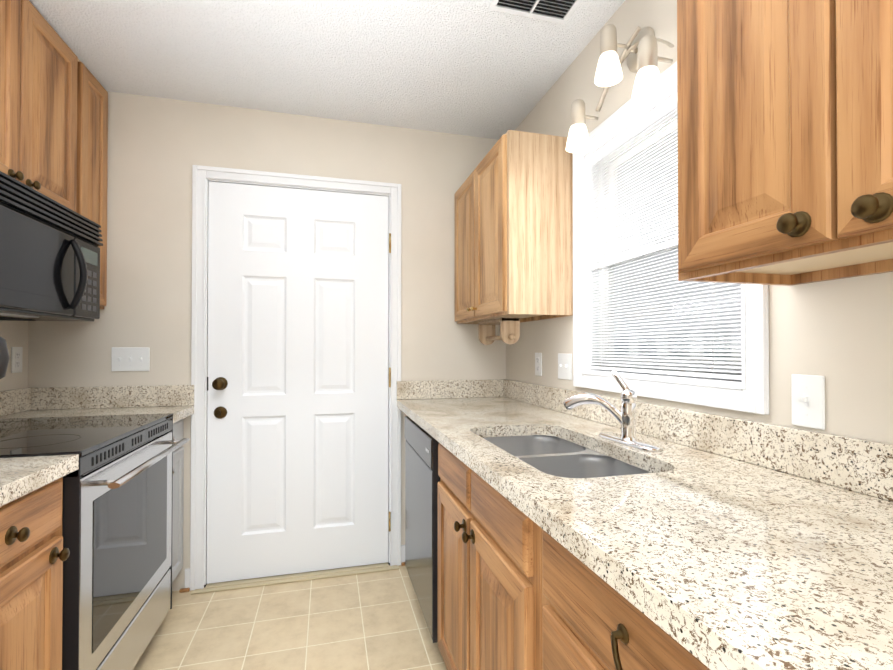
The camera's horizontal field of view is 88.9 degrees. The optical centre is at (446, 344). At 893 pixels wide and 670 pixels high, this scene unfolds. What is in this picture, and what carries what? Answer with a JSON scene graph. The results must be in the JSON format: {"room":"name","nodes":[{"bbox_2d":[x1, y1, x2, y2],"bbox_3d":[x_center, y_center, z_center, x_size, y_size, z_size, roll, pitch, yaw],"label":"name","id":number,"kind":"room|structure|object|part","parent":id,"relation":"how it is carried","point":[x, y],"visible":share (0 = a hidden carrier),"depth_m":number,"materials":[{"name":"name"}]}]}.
{"room":"kitchen","nodes":[
{"label":"kitchen","id":0,"kind":"room"},
{"bbox_2d":[133,565,446,669],"bbox_3d":[-0.257,1.199,0.347,2.366,0.001,4.230,0,-1,-15],"label":"floor","id":1,"kind":"structure","parent":0,"point":[371,621],"depth_m":1.94,"materials":[{"name":"tile"}]},
{"bbox_2d":[0,337,9,378],"bbox_3d":[-1.030,0.348,0.319,0.792,1.699,0.818,0,-1,-15],"label":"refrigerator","id":2,"kind":"object","parent":1,"relation":"on","point":[4,357],"visible":1,"depth_m":0.76,"materials":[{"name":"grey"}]},
{"bbox_2d":[0,477,69,669],"bbox_3d":[-1.250,0.766,0.891,0.714,0.874,0.475,0,-1,-15],"label":"base cabinet","id":3,"kind":"object","parent":1,"relation":"on","point":[34,554],"visible":1,"depth_m":1.05,"materials":[{"name":"brown wood"}]},
{"bbox_2d":[0,385,193,506],"bbox_3d":[-1.397,0.262,1.427,0.698,0.143,1.578,0,-1,-15],"label":"countertop","id":4,"kind":"structure","parent":3,"relation":"on","point":[20,477],"depth_m":2.08,"materials":[{"name":"white stone"}]},
{"bbox_2d":[0,413,189,669],"bbox_3d":[-1.353,0.749,1.508,0.725,0.921,0.758,0,-1,-15],"label":"range","id":5,"kind":"object","parent":1,"relation":"on","point":[117,511],"visible":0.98,"depth_m":1.45,"materials":[{"name":"silver metal"}]},
{"bbox_2d":[172,419,183,582],"bbox_3d":[-1.559,0.777,2.025,0.688,0.874,0.329,0,-1,-15],"label":"base cabinet","id":6,"kind":"object","parent":1,"relation":"on","point":[178,509],"visible":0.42,"depth_m":2.15,"materials":[{"name":"grey paint"}]},
{"bbox_2d":[191,562,399,594],"bbox_3d":[-0.764,1.212,2.400,1.022,0.010,0.122,0,-1,-15],"label":"threshold","id":7,"kind":"object","parent":1,"relation":"on","point":[277,579],"visible":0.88,"depth_m":2.36,"materials":[{"name":"beige painted wood"}]},
{"bbox_2d":[405,416,439,642],"bbox_3d":[0.168,0.783,2.052,0.624,0.862,0.610,0,-1,-15],"label":"dishwasher","id":8,"kind":"object","parent":1,"relation":"on","point":[422,478],"visible":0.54,"depth_m":1.84,"materials":[{"name":"silver metal"}]},
{"bbox_2d":[438,443,541,669],"bbox_3d":[0.356,0.771,1.356,0.668,0.874,0.824,0,-1,-15],"label":"base cabinet","id":9,"kind":"object","parent":1,"relation":"on","point":[489,577],"visible":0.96,"depth_m":1.16,"materials":[{"name":"brown wood"}]},
{"bbox_2d":[397,379,892,669],"bbox_3d":[0.425,0.260,1.128,0.652,0.143,3.078,0,-1,-15],"label":"countertop","id":10,"kind":"structure","parent":9,"relation":"on","point":[710,541],"depth_m":0.77,"materials":[{"name":"white stone"}]},
{"bbox_2d":[484,435,650,477],"bbox_3d":[0.314,0.443,1.341,0.396,0.219,0.736,0,-1,-15],"label":"undermount sink","id":11,"kind":"object","parent":10,"relation":"in","point":[554,456],"visible":0.08,"depth_m":1.39,"materials":[{"name":"grey metal"}]},
{"bbox_2d":[564,369,662,451],"bbox_3d":[0.486,0.183,1.352,0.180,0.218,0.262,0,-1,-15],"label":"faucet","id":12,"kind":"object","parent":10,"relation":"on","point":[626,418],"visible":1,"depth_m":1.36,"materials":[{"name":"silver metal"}]},
{"bbox_2d":[541,528,709,669],"bbox_3d":[0.543,0.764,0.638,0.669,0.874,0.659,0,-1,-15],"label":"base cabinet","id":13,"kind":"object","parent":1,"relation":"on","point":[591,620],"visible":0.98,"depth_m":0.69,"materials":[{"name":"brown wood"}]},
{"bbox_2d":[29,0,624,139],"bbox_3d":[-0.257,-1.241,0.371,2.366,0.001,4.230,0,-1,-15],"label":"ceiling","id":14,"kind":"structure","parent":0,"point":[476,68],"depth_m":1.92,"materials":[{"name":"white paint"}]},
{"bbox_2d":[488,0,582,24],"bbox_3d":[0.323,-1.223,1.620,0.310,0.011,0.165,0,-1,-15],"label":"ceiling vent","id":15,"kind":"object","parent":14,"relation":"in","point":[559,11],"visible":1,"depth_m":1.66,"materials":[{"name":"white metal"}]},
{"bbox_2d":[0,0,892,590],"bbox_3d":[-0.212,-0.021,0.435,2.491,2.440,4.355,0,-1,-15],"label":"wall","id":16,"kind":"structure","parent":0,"point":[838,334],"depth_m":2.24,"materials":[{"name":"beige paint"}]},
{"bbox_2d":[11,347,22,372],"bbox_3d":[-1.910,0.067,2.025,0.008,0.115,0.070,0,-1,-15],"label":"electrical outlet plate","id":17,"kind":"object","parent":16,"relation":"attached to","point":[16,358],"visible":1,"depth_m":2.02,"materials":[{"name":"white plastic"}]},
{"bbox_2d":[0,0,77,211],"bbox_3d":[-1.597,-0.870,1.522,0.354,0.716,0.761,0,-1,-15],"label":"upper cabinet","id":18,"kind":"object","parent":16,"relation":"attached to","point":[38,97],"visible":0.85,"depth_m":1.65,"materials":[{"name":"brown wood"}]},
{"bbox_2d":[0,171,102,321],"bbox_3d":[-1.544,-0.306,1.531,0.457,0.413,0.756,0,-1,-15],"label":"microwave","id":19,"kind":"object","parent":18,"relation":"attached to","point":[49,259],"visible":1,"depth_m":1.56,"materials":[{"name":"black"}]},
{"bbox_2d":[77,59,107,309],"bbox_3d":[-1.728,-0.697,2.023,0.354,1.053,0.275,0,-1,-15],"label":"upper cabinet","id":20,"kind":"object","parent":16,"relation":"attached to","point":[92,128],"visible":0.17,"depth_m":2.04,"materials":[{"name":"brown wood"}]},
{"bbox_2d":[0,385,193,415],"bbox_3d":[-1.397,0.242,1.427,0.698,0.102,1.578,0,-1,-15],"label":"backsplash","id":21,"kind":"structure","parent":16,"relation":"attached to","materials":[{"name":"white stone"}]},
{"bbox_2d":[111,347,149,370],"bbox_3d":[-1.530,0.070,2.202,0.162,0.115,0.017,0,-1,-15],"label":"switch plate","id":22,"kind":"object","parent":16,"relation":"attached to","point":[130,358],"visible":1,"depth_m":2.21,"materials":[{"name":"white plastic"}]},
{"bbox_2d":[179,545,404,592],"bbox_3d":[-0.502,1.166,2.455,1.676,0.105,0.027,0,-1,-15],"label":"baseboard","id":23,"kind":"structure","parent":16,"relation":"attached to","point":[187,581],"depth_m":2.25,"materials":[{"name":"white wood"}]},
{"bbox_2d":[190,165,400,590],"bbox_3d":[-0.777,0.161,2.459,1.052,2.116,0.136,0,-1,-15],"label":"door frame","id":24,"kind":"structure","parent":16,"relation":"attached to","point":[202,176],"depth_m":2.31,"materials":[{"name":"white wood"}]},
{"bbox_2d":[207,181,390,583],"bbox_3d":[-0.759,0.188,2.406,0.928,2.033,0.111,0,-1,-15],"label":"door","id":25,"kind":"structure","parent":16,"relation":"in","point":[297,430],"depth_m":2.41,"materials":[{"name":"white"}]},
{"bbox_3d":[-0.311,0.204,2.503,0.012,1.640,0.012,0,-1,-15],"label":"door hinges","id":26,"kind":"part","parent":25,"relation":"part of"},
{"bbox_2d":[455,130,572,324],"bbox_3d":[0.280,-0.503,2.283,0.354,0.760,0.782,0,-1,-15],"label":"upper cabinet","id":27,"kind":"object","parent":16,"relation":"attached to","point":[514,225],"visible":1,"depth_m":1.93,"materials":[{"name":"brown wood"}]},
{"bbox_2d":[478,317,519,344],"bbox_3d":[0.254,-0.061,2.232,0.090,0.122,0.375,0,-1,-15],"label":"paper towel holder","id":28,"kind":"object","parent":27,"relation":"attached to","point":[509,330],"visible":1,"depth_m":2.09,"materials":[{"name":"brown wood"}]},
{"bbox_2d":[535,353,541,375],"bbox_3d":[0.460,0.097,2.279,0.008,0.115,0.070,0,-1,-15],"label":"electrical outlet plate","id":29,"kind":"object","parent":16,"relation":"attached to","point":[538,364],"visible":1,"depth_m":2.27,"materials":[{"name":"white plastic"}]},
{"bbox_2d":[558,353,571,379],"bbox_3d":[0.521,0.097,2.025,0.017,0.115,0.116,0,-1,-15],"label":"switch plate","id":30,"kind":"object","parent":16,"relation":"attached to","point":[565,366],"visible":1,"depth_m":2.01,"materials":[{"name":"white plastic"}]},
{"bbox_2d":[566,100,598,152],"bbox_3d":[0.500,-0.820,1.700,0.122,0.178,0.090,0,-1,-42],"label":"wall sconce","id":31,"kind":"object","parent":16,"relation":"attached to","point":[578,141],"depth_m":1.67,"materials":[{"name":"white glass"}]},
{"bbox_2d":[571,24,633,111],"bbox_3d":[0.576,-0.970,1.518,0.172,0.185,0.386,0,-1,-15],"label":"wall sconce","id":32,"kind":"object","parent":16,"relation":"attached to","point":[604,76],"depth_m":1.49,"materials":[{"name":"white glass"}]},
{"bbox_2d":[614,26,673,105],"bbox_3d":[0.596,-0.805,1.332,0.122,0.178,0.090,0,-1,-42],"label":"wall sconce","id":33,"kind":"object","parent":16,"relation":"attached to","point":[640,50],"depth_m":1.33,"materials":[{"name":"white glass"}]},
{"bbox_2d":[397,379,892,501],"bbox_3d":[0.425,0.239,1.128,0.652,0.102,3.078,0,-1,-15],"label":"backsplash","id":34,"kind":"structure","parent":16,"relation":"attached to","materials":[{"name":"white stone"}]},
{"bbox_2d":[573,61,768,414],"bbox_3d":[0.713,-0.338,1.530,0.138,1.019,0.874,0,-1,-15],"label":"window","id":35,"kind":"structure","parent":16,"relation":"in","point":[660,252],"depth_m":1.60,"materials":[{"name":"white plastic"}]},
{"bbox_2d":[587,92,741,379],"bbox_3d":[0.682,-0.339,1.522,0.043,0.869,0.722,0,-1,-15],"label":"window blinds","id":36,"kind":"object","parent":35,"relation":"attached to","point":[667,107],"visible":0.58,"depth_m":1.54,"materials":[{"name":"white plastic"}]},
{"bbox_2d":[677,0,892,285],"bbox_3d":[0.695,-0.518,0.694,0.354,0.760,0.637,0,-1,-15],"label":"upper cabinet","id":37,"kind":"object","parent":16,"relation":"attached to","point":[785,138],"visible":1,"depth_m":0.74,"materials":[{"name":"brown wood"}]},
{"bbox_2d":[791,374,824,429],"bbox_3d":[0.788,0.124,0.999,0.017,0.115,0.070,0,-1,-15],"label":"switch plate","id":38,"kind":"object","parent":16,"relation":"attached to","point":[808,400],"visible":1,"depth_m":1.00,"materials":[{"name":"white plastic"}]},
{"label":"outside","id":39,"kind":"structure","parent":0,"visible":0},
{"bbox_2d":[614,132,740,356],"bbox_3d":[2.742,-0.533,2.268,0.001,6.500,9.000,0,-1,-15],"label":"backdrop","id":40,"kind":"structure","parent":39,"point":[676,276],"depth_m":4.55,"materials":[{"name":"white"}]}
]}

